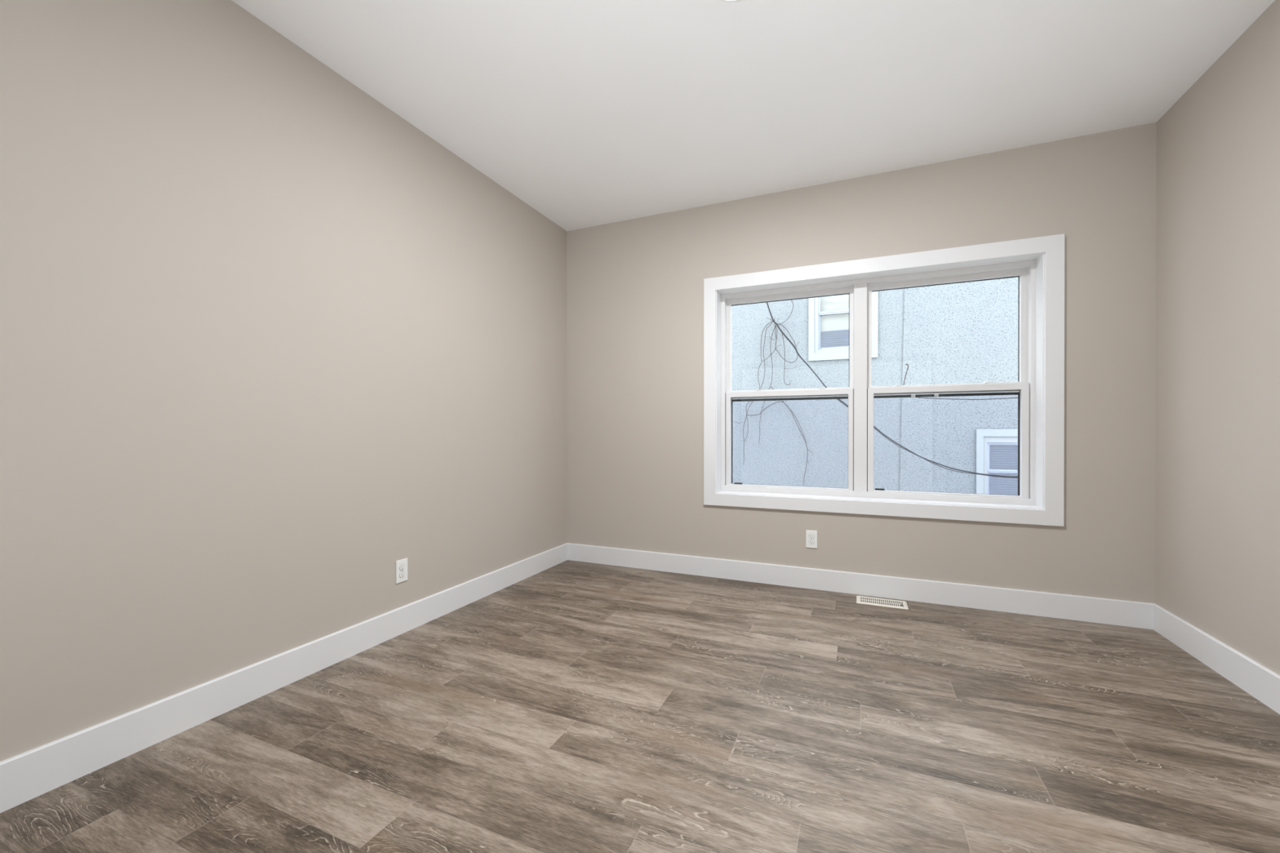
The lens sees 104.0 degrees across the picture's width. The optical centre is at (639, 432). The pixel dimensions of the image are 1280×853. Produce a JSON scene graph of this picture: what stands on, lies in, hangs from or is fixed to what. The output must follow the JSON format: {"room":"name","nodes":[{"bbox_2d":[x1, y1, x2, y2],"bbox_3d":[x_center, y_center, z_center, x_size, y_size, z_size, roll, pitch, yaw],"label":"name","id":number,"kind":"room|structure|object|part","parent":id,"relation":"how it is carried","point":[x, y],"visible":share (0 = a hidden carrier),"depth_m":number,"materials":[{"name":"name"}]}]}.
{"room":"empty bedroom","nodes":[
{"label":"empty bedroom","id":0,"kind":"room"},
{"bbox_2d":[0,0,566,761],"bbox_3d":[-1.520,-0.304,2.330,0.200,2.940,4.111,0,0,23],"label":"wall","id":1,"kind":"structure","parent":0,"point":[269,344],"depth_m":1.92,"materials":[{"name":"beige paint"}]},
{"bbox_2d":[0,542,568,813],"bbox_3d":[-1.381,0.997,2.383,0.015,0.138,3.911,0,0,23],"label":"baseboard","id":2,"kind":"structure","parent":1,"relation":"attached to","point":[25,776],"depth_m":1.88,"materials":[{"name":"white wood"}]},
{"bbox_2d":[395,558,408,583],"bbox_3d":[-1.265,0.735,2.658,0.010,0.119,0.073,0,0,23],"label":"wall outlet","id":3,"kind":"object","parent":1,"relation":"attached to","point":[402,571],"visible":1,"depth_m":2.65,"materials":[{"name":"white plastic"}]},
{"bbox_2d":[399,571,405,577],"bbox_3d":[-1.263,0.754,2.657,0.006,0.028,0.036,0,0,23],"label":"receptacle","id":4,"kind":"object","parent":3,"relation":"attached to","point":[402,574],"depth_m":2.66,"materials":[{"name":"plastic"}]},
{"bbox_2d":[399,564,405,570],"bbox_3d":[-1.263,0.715,2.657,0.006,0.028,0.036,0,0,23],"label":"receptacle","id":5,"kind":"object","parent":3,"relation":"attached to","point":[402,566],"depth_m":2.66,"materials":[{"name":"plastic"}]},
{"bbox_2d":[0,560,1279,852],"bbox_3d":[0.313,1.068,1.650,3.726,0.001,3.931,0,0,23],"label":"floor","id":6,"kind":"structure","parent":0,"point":[570,706],"depth_m":1.74,"materials":[{"name":"brown wood"}]},
{"bbox_2d":[856,595,908,609],"bbox_3d":[1.512,1.058,3.130,0.288,0.011,0.150,0,0,23],"label":"floor vent","id":7,"kind":"object","parent":6,"relation":"in","point":[860,599],"visible":1,"depth_m":3.12,"materials":[{"name":"beige metal"}]},
{"bbox_2d":[860,596,903,606],"bbox_3d":[1.512,1.060,3.130,0.249,0.004,0.098,0,0,23],"label":"grille","id":8,"kind":"object","parent":7,"relation":"attached to","point":[868,600],"depth_m":3.13,"materials":[{"name":"beige metal"}]},
{"bbox_2d":[231,0,1275,231],"bbox_3d":[0.312,-1.722,1.642,3.706,0.100,3.911,0,0,23],"label":"ceiling","id":9,"kind":"structure","parent":0,"point":[588,113],"depth_m":2.37,"materials":[{"name":"white paint"}]},
{"bbox_2d":[720,0,741,1],"bbox_3d":[0.349,-1.664,1.808,0.250,0.016,0.250,0,0,23],"label":"recessed light","id":10,"kind":"object","parent":9,"relation":"in","point":[721,0],"visible":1,"depth_m":1.92,"materials":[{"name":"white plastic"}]},
{"bbox_2d":[566,122,1156,603],"bbox_3d":[1.129,-0.308,3.532,4.106,2.940,0.200,0,0,23],"label":"wall","id":11,"kind":"structure","parent":0,"point":[635,286],"depth_m":3.22,"materials":[{"name":"beige paint"}]},
{"bbox_2d":[805,529,817,548],"bbox_3d":[1.168,0.726,3.404,0.073,0.119,0.010,0,0,23],"label":"wall outlet","id":12,"kind":"object","parent":11,"relation":"attached to","point":[811,535],"visible":1,"depth_m":3.40,"materials":[{"name":"white plastic"}]},
{"bbox_2d":[808,539,814,544],"bbox_3d":[1.167,0.746,3.402,0.036,0.028,0.006,0,0,23],"label":"receptacle","id":13,"kind":"object","parent":12,"relation":"attached to","point":[811,541],"depth_m":3.40,"materials":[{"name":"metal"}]},
{"bbox_2d":[808,533,814,538],"bbox_3d":[1.167,0.707,3.402,0.036,0.028,0.006,0,0,23],"label":"receptacle","id":14,"kind":"object","parent":12,"relation":"attached to","point":[811,535],"depth_m":3.40,"materials":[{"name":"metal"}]},
{"bbox_2d":[567,542,1153,629],"bbox_3d":[1.087,0.993,3.437,3.676,0.138,0.015,0,0,23],"label":"baseboard","id":15,"kind":"structure","parent":11,"relation":"attached to","point":[1060,606],"depth_m":3.20,"materials":[{"name":"white wood"}]},
{"bbox_2d":[703,233,1064,526],"bbox_3d":[1.493,-0.299,3.384,2.120,1.666,0.257,0,0,23],"label":"window","id":16,"kind":"structure","parent":11,"relation":"in","point":[1037,263],"depth_m":3.26,"materials":[{"name":"white plastic"}]},
{"bbox_3d":[1.065,0.059,3.630,0.888,0.726,0.036,0,0,23],"label":"sash","id":17,"kind":"part","parent":16,"relation":"part of","materials":[{"name":"clear glass"}]},
{"bbox_3d":[1.080,-0.637,3.664,0.894,0.762,0.032,0,0,23],"label":"sash","id":18,"kind":"part","parent":16,"relation":"part of","materials":[{"name":"clear glass"}]},
{"bbox_3d":[1.982,-0.636,3.274,0.902,0.762,0.032,0,0,23],"label":"sash","id":19,"kind":"part","parent":16,"relation":"part of","materials":[{"name":"clear glass"}]},
{"bbox_3d":[1.967,0.060,3.239,0.896,0.726,0.036,0,0,23],"label":"sash","id":20,"kind":"part","parent":16,"relation":"part of","materials":[{"name":"clear glass"}]},
{"bbox_2d":[1155,0,1279,675],"bbox_3d":[2.065,-0.300,0.778,0.200,2.940,4.111,0,0,23],"label":"wall","id":21,"kind":"structure","parent":0,"point":[1217,521],"depth_m":2.20,"materials":[{"name":"beige paint"}]},
{"bbox_2d":[1152,603,1279,714],"bbox_3d":[2.006,1.001,0.916,0.015,0.138,3.911,0,0,23],"label":"baseboard","id":22,"kind":"structure","parent":21,"relation":"attached to","point":[1255,679],"depth_m":2.19,"materials":[{"name":"white wood"}]},
{"label":"outside","id":23,"kind":"structure","parent":0,"visible":0},
{"bbox_3d":[3.994,1.848,7.970,19.000,0.200,10.209,0,0,23],"label":"ground","id":24,"kind":"structure","parent":23,"visible":0},
{"bbox_2d":[731,277,1017,495],"bbox_3d":[3.985,-0.667,7.944,15.600,4.830,3.450,0,0,23],"label":"neighbouring house","id":25,"kind":"structure","parent":24,"relation":"on","point":[964,332],"depth_m":6.78,"materials":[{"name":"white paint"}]},
{"bbox_2d":[733,300,811,484],"bbox_3d":[1.945,-0.613,7.359,1.132,2.742,0.033,0,0,23],"label":"vine","id":26,"kind":"object","parent":25,"relation":"hanging from","point":[791,300],"visible":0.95,"depth_m":7.34,"materials":[{"name":"plant"}]},
{"bbox_3d":[1.672,-0.274,7.466,0.283,1.523,0.009,0,0,23],"label":"stem","id":27,"kind":"part","parent":26,"relation":"part of","materials":[{"name":"plant"}]},
{"bbox_3d":[1.764,-0.752,7.437,0.429,1.772,0.009,0,0,23],"label":"stem","id":28,"kind":"part","parent":26,"relation":"part of","materials":[{"name":"grey plant"}]},
{"bbox_3d":[1.899,-0.712,7.392,0.287,1.774,0.009,0,0,23],"label":"stem","id":29,"kind":"part","parent":26,"relation":"part of","materials":[{"name":"grey plant"}]},
{"bbox_3d":[1.877,-1.342,7.400,0.180,0.606,0.009,0,0,23],"label":"stem","id":30,"kind":"part","parent":26,"relation":"part of","materials":[{"name":"grey plant"}]},
{"bbox_3d":[1.906,-1.361,7.374,0.208,0.626,0.008,0,0,23],"label":"stem","id":31,"kind":"part","parent":26,"relation":"part of","materials":[{"name":"grey plant"}]},
{"bbox_3d":[2.006,0.152,7.348,0.877,1.214,0.008,0,0,23],"label":"stem","id":32,"kind":"part","parent":26,"relation":"part of","materials":[{"name":"plant"}]},
{"bbox_3d":[2.129,-1.078,7.278,0.134,0.776,0.008,0,0,23],"label":"stem","id":33,"kind":"part","parent":26,"relation":"part of","materials":[{"name":"grey plant"}]},
{"bbox_3d":[2.128,-1.290,7.265,0.319,0.564,0.008,0,0,23],"label":"stem","id":34,"kind":"part","parent":26,"relation":"part of","materials":[{"name":"grey plant"}]},
{"bbox_3d":[2.156,-0.252,7.269,0.505,0.860,0.009,0,0,23],"label":"stem","id":35,"kind":"part","parent":26,"relation":"part of","materials":[{"name":"plant"}]},
{"bbox_3d":[2.863,-1.756,7.072,0.745,1.226,0.076,0,0,23],"label":"storm frame","id":36,"kind":"part","parent":25,"relation":"part of","materials":[{"name":"white plastic"}]},
{"bbox_3d":[2.869,-1.748,7.086,0.641,1.125,0.055,0,0,23],"label":"sash","id":37,"kind":"part","parent":25,"relation":"part of","materials":[{"name":"white plastic"}]},
{"bbox_2d":[820,293,848,331],"bbox_3d":[2.898,-1.887,7.152,0.641,0.847,0.004,0,0,23],"label":"roller shade","id":38,"kind":"object","parent":25,"relation":"hanging from","point":[832,322],"depth_m":7.19,"materials":[{"name":"white fabric"}]},
{"bbox_2d":[820,329,848,347],"bbox_3d":[2.892,-1.320,7.140,0.641,0.295,0.020,0,0,23],"label":"blind","id":39,"kind":"object","parent":25,"relation":"hanging from","point":[824,331],"depth_m":7.18,"materials":[{"name":"grey plastic"}]},
{"bbox_3d":[4.729,0.692,6.255,0.750,1.282,0.076,0,0,23],"label":"storm frame","id":40,"kind":"part","parent":25,"relation":"part of","materials":[{"name":"white plastic"}]},
{"bbox_3d":[4.735,0.703,6.269,0.664,1.157,0.055,0,0,23],"label":"sash","id":41,"kind":"part","parent":25,"relation":"part of","materials":[{"name":"white plastic"}]},
{"bbox_2d":[988,444,1017,495],"bbox_3d":[4.758,0.696,6.322,0.664,1.195,0.020,0,0,23],"label":"blind","id":42,"kind":"object","parent":25,"relation":"hanging from","point":[1003,462],"depth_m":6.37,"materials":[{"name":"grey plastic"}]},
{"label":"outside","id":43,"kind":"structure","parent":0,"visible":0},
{"bbox_2d":[907,394,1017,399],"bbox_3d":[4.998,-0.483,5.789,3.430,0.168,0.010,0,0,23],"label":"wire","id":44,"kind":"object","parent":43,"point":[908,394],"visible":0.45,"depth_m":6.19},
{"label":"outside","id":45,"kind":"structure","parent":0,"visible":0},
{"bbox_2d":[766,302,1017,477],"bbox_3d":[4.088,-1.081,6.127,5.369,3.233,0.017,0,0,23],"label":"cable","id":46,"kind":"object","parent":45,"point":[766,303],"visible":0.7,"depth_m":6.46,"materials":[{"name":"black rubber"}]},
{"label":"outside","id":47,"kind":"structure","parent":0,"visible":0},
{"bbox_2d":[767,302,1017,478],"bbox_3d":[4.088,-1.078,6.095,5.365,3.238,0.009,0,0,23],"label":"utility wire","id":48,"kind":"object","parent":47,"point":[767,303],"visible":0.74,"depth_m":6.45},
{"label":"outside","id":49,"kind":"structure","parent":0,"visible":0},
{"bbox_2d":[903,364,908,385],"bbox_3d":[3.435,-0.693,6.460,0.067,0.393,0.022,0,0,23],"label":"twig","id":50,"kind":"object","parent":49,"point":[905,364],"visible":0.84,"depth_m":6.46,"materials":[{"name":"grey plant"}]}
]}

